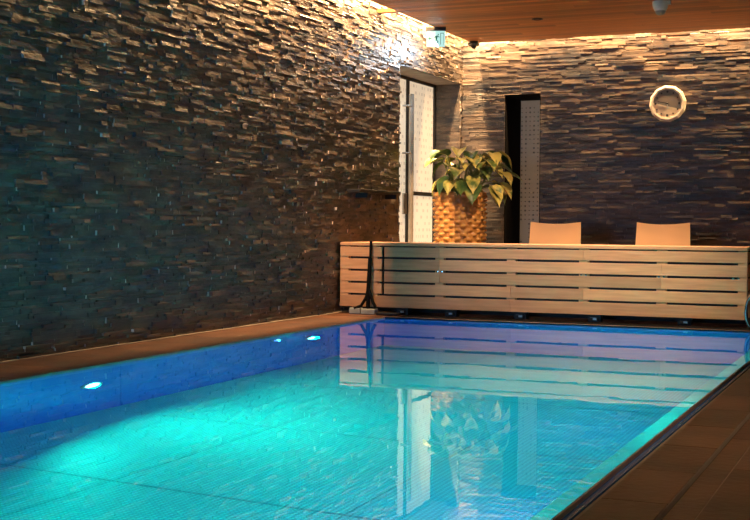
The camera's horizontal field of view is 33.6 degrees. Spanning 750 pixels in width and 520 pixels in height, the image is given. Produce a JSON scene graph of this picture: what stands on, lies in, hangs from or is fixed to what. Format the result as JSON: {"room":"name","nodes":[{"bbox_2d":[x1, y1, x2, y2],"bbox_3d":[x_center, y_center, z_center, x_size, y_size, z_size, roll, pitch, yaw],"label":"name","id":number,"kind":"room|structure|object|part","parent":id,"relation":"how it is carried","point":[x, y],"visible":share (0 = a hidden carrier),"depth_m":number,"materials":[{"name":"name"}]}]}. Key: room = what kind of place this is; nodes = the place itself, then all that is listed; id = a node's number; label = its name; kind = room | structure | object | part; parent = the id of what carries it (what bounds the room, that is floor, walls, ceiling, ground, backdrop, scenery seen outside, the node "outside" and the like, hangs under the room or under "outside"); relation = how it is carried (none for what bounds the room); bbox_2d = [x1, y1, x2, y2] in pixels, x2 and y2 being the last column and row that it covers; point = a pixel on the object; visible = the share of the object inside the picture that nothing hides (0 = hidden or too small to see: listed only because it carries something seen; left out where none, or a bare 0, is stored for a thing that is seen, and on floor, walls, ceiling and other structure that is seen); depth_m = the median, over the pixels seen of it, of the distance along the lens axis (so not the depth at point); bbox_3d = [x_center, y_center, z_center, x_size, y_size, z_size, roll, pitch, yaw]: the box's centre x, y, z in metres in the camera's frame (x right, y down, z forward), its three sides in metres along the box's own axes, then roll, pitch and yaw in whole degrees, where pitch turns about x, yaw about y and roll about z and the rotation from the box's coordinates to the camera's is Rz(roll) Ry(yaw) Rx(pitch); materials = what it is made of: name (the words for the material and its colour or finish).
{"room":"spa","nodes":[
{"label":"spa","id":0,"kind":"room"},
{"bbox_2d":[0,0,463,361],"bbox_3d":[-2.293,-0.853,6.226,0.431,3.000,15.630,1,2,23],"label":"wall","id":1,"kind":"structure","parent":0,"point":[168,168],"depth_m":8.22,"materials":[{"name":"stone"}]},
{"bbox_2d":[0,310,348,362],"bbox_3d":[-2.502,0.575,5.303,0.034,0.016,13.700,1,2,23],"label":"baseboard","id":2,"kind":"structure","parent":1,"relation":"attached to","point":[348,310],"depth_m":7.88,"materials":[{"name":"paint"}]},
{"bbox_2d":[346,189,400,198],"bbox_3d":[-0.009,-0.575,10.874,0.130,0.070,0.920,1,2,23],"label":"wall shelf","id":3,"kind":"object","parent":1,"relation":"attached to","point":[360,193],"visible":1,"depth_m":10.70,"materials":[{"name":"black plastic"}]},
{"bbox_2d":[398,75,435,241],"bbox_3d":[0.314,-0.726,12.426,0.120,2.215,1.670,1,2,23],"label":"door","id":4,"kind":"structure","parent":1,"relation":"in","point":[417,115],"depth_m":12.74,"materials":[{"name":"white glass"}]},
{"bbox_3d":[0.125,-0.704,12.083,0.012,2.190,0.890,1,2,23],"label":"pane","id":5,"kind":"part","parent":4,"relation":"part of","materials":[{"name":"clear glass"}]},
{"bbox_3d":[0.360,-0.788,12.442,0.051,1.740,0.052,1,2,23],"label":"pull handle","id":6,"kind":"part","parent":4,"relation":"part of","materials":[{"name":"silver metal"}]},
{"bbox_3d":[0.462,-0.685,12.854,0.032,0.040,0.720,1,2,23],"label":"rail","id":7,"kind":"part","parent":4,"relation":"part of","materials":[{"name":"black plastic"}]},
{"bbox_2d":[400,66,459,84],"bbox_3d":[0.406,-1.837,12.357,0.345,0.012,1.670,1,2,23],"label":"trim","id":8,"kind":"structure","parent":1,"relation":"attached to","point":[409,72],"depth_m":12.48,"materials":[{"name":"paint"}]},
{"bbox_2d":[0,311,749,519],"bbox_3d":[0.775,0.615,4.822,6.366,0.012,15.426,1,2,23],"label":"floor","id":9,"kind":"structure","parent":0,"point":[643,494],"depth_m":4.25,"materials":[{"name":"tile"}]},
{"bbox_2d":[349,307,362,313],"bbox_3d":[-0.157,0.417,10.237,0.100,0.050,0.065,1,2,23],"label":"block","id":10,"kind":"object","parent":9,"relation":"on","point":[352,310],"visible":1,"depth_m":10.21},
{"bbox_2d":[354,241,376,308],"bbox_3d":[-0.070,0.129,10.192,0.206,0.567,0.071,1,2,23],"label":"pole stand","id":11,"kind":"object","parent":10,"relation":"on","point":[368,295],"visible":1,"depth_m":10.18,"materials":[{"name":"black metal"}]},
{"bbox_2d":[361,308,377,314],"bbox_3d":[-0.046,0.423,10.173,0.125,0.045,0.075,1,2,23],"label":"block","id":12,"kind":"object","parent":9,"relation":"on","point":[365,311],"visible":0.91,"depth_m":10.14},
{"bbox_2d":[376,312,400,315],"bbox_3d":[0.112,0.438,10.080,0.180,0.022,0.110,1,2,23],"label":"floor plate","id":13,"kind":"object","parent":9,"relation":"on","point":[378,313],"visible":1,"depth_m":10.04,"materials":[{"name":"black plastic"}]},
{"bbox_2d":[424,146,521,242],"bbox_3d":[0.947,-0.340,11.980,0.902,1.485,0.895,1,2,23],"label":"potted plant","id":14,"kind":"object","parent":9,"relation":"on","point":[459,214],"visible":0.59,"depth_m":11.80,"materials":[{"name":"green plant"}]},
{"bbox_2d":[432,194,487,242],"bbox_3d":[0.817,-0.120,12.019,0.513,1.043,0.516,1,2,23],"label":"basket","id":15,"kind":"object","parent":14,"relation":"attached to","point":[457,220],"depth_m":11.81,"materials":[{"name":"wicker"}]},
{"bbox_2d":[340,242,749,325],"bbox_3d":[1.285,0.169,9.869,3.270,0.589,0.418,1,2,23],"label":"slatted bench","id":16,"kind":"object","parent":9,"relation":"on","point":[684,285],"visible":0.96,"depth_m":9.65,"materials":[{"name":"brown wood"}]},
{"bbox_2d":[529,222,580,243],"bbox_3d":[1.605,0.032,11.333,0.492,0.761,0.540,1,2,18],"label":"chair","id":17,"kind":"object","parent":9,"relation":"on","point":[540,233],"visible":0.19,"depth_m":11.55,"materials":[{"name":"beige plastic"}]},
{"bbox_2d":[399,315,749,330],"bbox_3d":[1.565,0.482,9.408,2.940,0.013,0.235,1,2,23],"label":"trim","id":18,"kind":"structure","parent":9,"relation":"on","point":[408,316],"depth_m":9.42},
{"bbox_2d":[573,368,749,519],"bbox_3d":[0.760,0.760,4.832,6.400,0.297,15.430,1,2,23],"label":"trim","id":19,"kind":"structure","parent":9,"relation":"attached to","point":[670,505],"depth_m":3.84,"materials":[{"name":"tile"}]},
{"bbox_2d":[635,222,689,245],"bbox_3d":[2.513,0.050,10.939,0.492,0.761,0.540,1,2,18],"label":"chair","id":20,"kind":"object","parent":9,"relation":"on","point":[646,234],"visible":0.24,"depth_m":11.15,"materials":[{"name":"beige plastic"}]},
{"bbox_2d":[744,295,749,328],"bbox_3d":[2.917,0.376,8.777,0.599,0.288,0.028,1,2,23],"label":"chrome rail","id":21,"kind":"object","parent":9,"relation":"on","point":[747,302],"visible":1,"depth_m":8.88,"materials":[{"name":"silver metal"}]},
{"bbox_2d":[371,0,749,41],"bbox_3d":[0.698,-2.028,4.660,6.476,0.050,15.200,1,2,23],"label":"ceiling","id":22,"kind":"structure","parent":0,"point":[469,20],"depth_m":11.15,"materials":[{"name":"brown wood"}]},
{"bbox_2d":[426,27,445,46],"bbox_3d":[0.580,-2.122,11.821,0.190,0.185,0.044,0,2,1],"label":"exit sign","id":23,"kind":"object","parent":22,"relation":"hanging from","point":[435,35],"visible":1,"depth_m":11.81,"materials":[{"name":"white plastic"}]},
{"bbox_2d":[468,41,478,48],"bbox_3d":[1.011,-2.201,12.722,0.100,0.075,0.090,1,2,23],"label":"camera","id":24,"kind":"object","parent":22,"relation":"attached to","point":[473,44],"visible":1,"depth_m":12.69,"materials":[{"name":"black plastic"}]},
{"bbox_2d":[652,0,670,14],"bbox_3d":[2.394,-2.103,10.378,0.151,0.115,0.132,1,2,23],"label":"ceiling sensor","id":25,"kind":"object","parent":22,"relation":"attached to","point":[660,7],"visible":1,"depth_m":10.34,"materials":[{"name":"white plastic"}]},
{"bbox_2d":[386,317,749,519],"bbox_3d":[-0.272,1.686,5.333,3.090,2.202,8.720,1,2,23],"label":"trim","id":26,"kind":"structure","parent":0,"point":[582,506],"depth_m":4.49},
{"bbox_2d":[0,318,749,519],"bbox_3d":[-0.265,0.596,5.301,3.030,0.001,8.680,1,2,23],"label":"pool water","id":27,"kind":"object","parent":26,"relation":"in","point":[385,418],"visible":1,"depth_m":4.72,"materials":[{"name":"blue liquid"}]},
{"bbox_2d":[0,317,749,519],"bbox_3d":[-0.264,0.592,5.301,3.056,0.016,8.708,1,2,23],"label":"trim","id":28,"kind":"structure","parent":26,"relation":"attached to","point":[574,504],"depth_m":5.99,"materials":[{"name":"tile"}]},
{"bbox_2d":[461,28,749,246],"bbox_3d":[3.877,-0.988,12.183,7.000,3.000,0.682,1,2,23],"label":"wall","id":29,"kind":"structure","parent":0,"point":[608,165],"depth_m":12.42,"materials":[{"name":"stone"}]},
{"bbox_2d":[504,94,540,243],"bbox_3d":[1.632,-0.675,13.129,0.386,2.090,0.527,1,2,23],"label":"trim","id":30,"kind":"structure","parent":29,"relation":"attached to","point":[512,102],"depth_m":13.18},
{"bbox_2d":[520,100,539,243],"bbox_3d":[1.740,-0.682,13.375,0.386,2.090,0.015,1,2,23],"label":"door","id":31,"kind":"structure","parent":29,"relation":"in","point":[530,110],"depth_m":13.39,"materials":[{"name":"grey metal"}]},
{"bbox_2d":[649,85,685,121],"bbox_3d":[2.873,-1.535,12.194,0.361,0.361,0.055,1,2,23],"label":"wall clock","id":32,"kind":"object","parent":29,"relation":"attached to","point":[667,103],"visible":1,"depth_m":12.18,"materials":[{"name":"beige plastic"}]}
]}

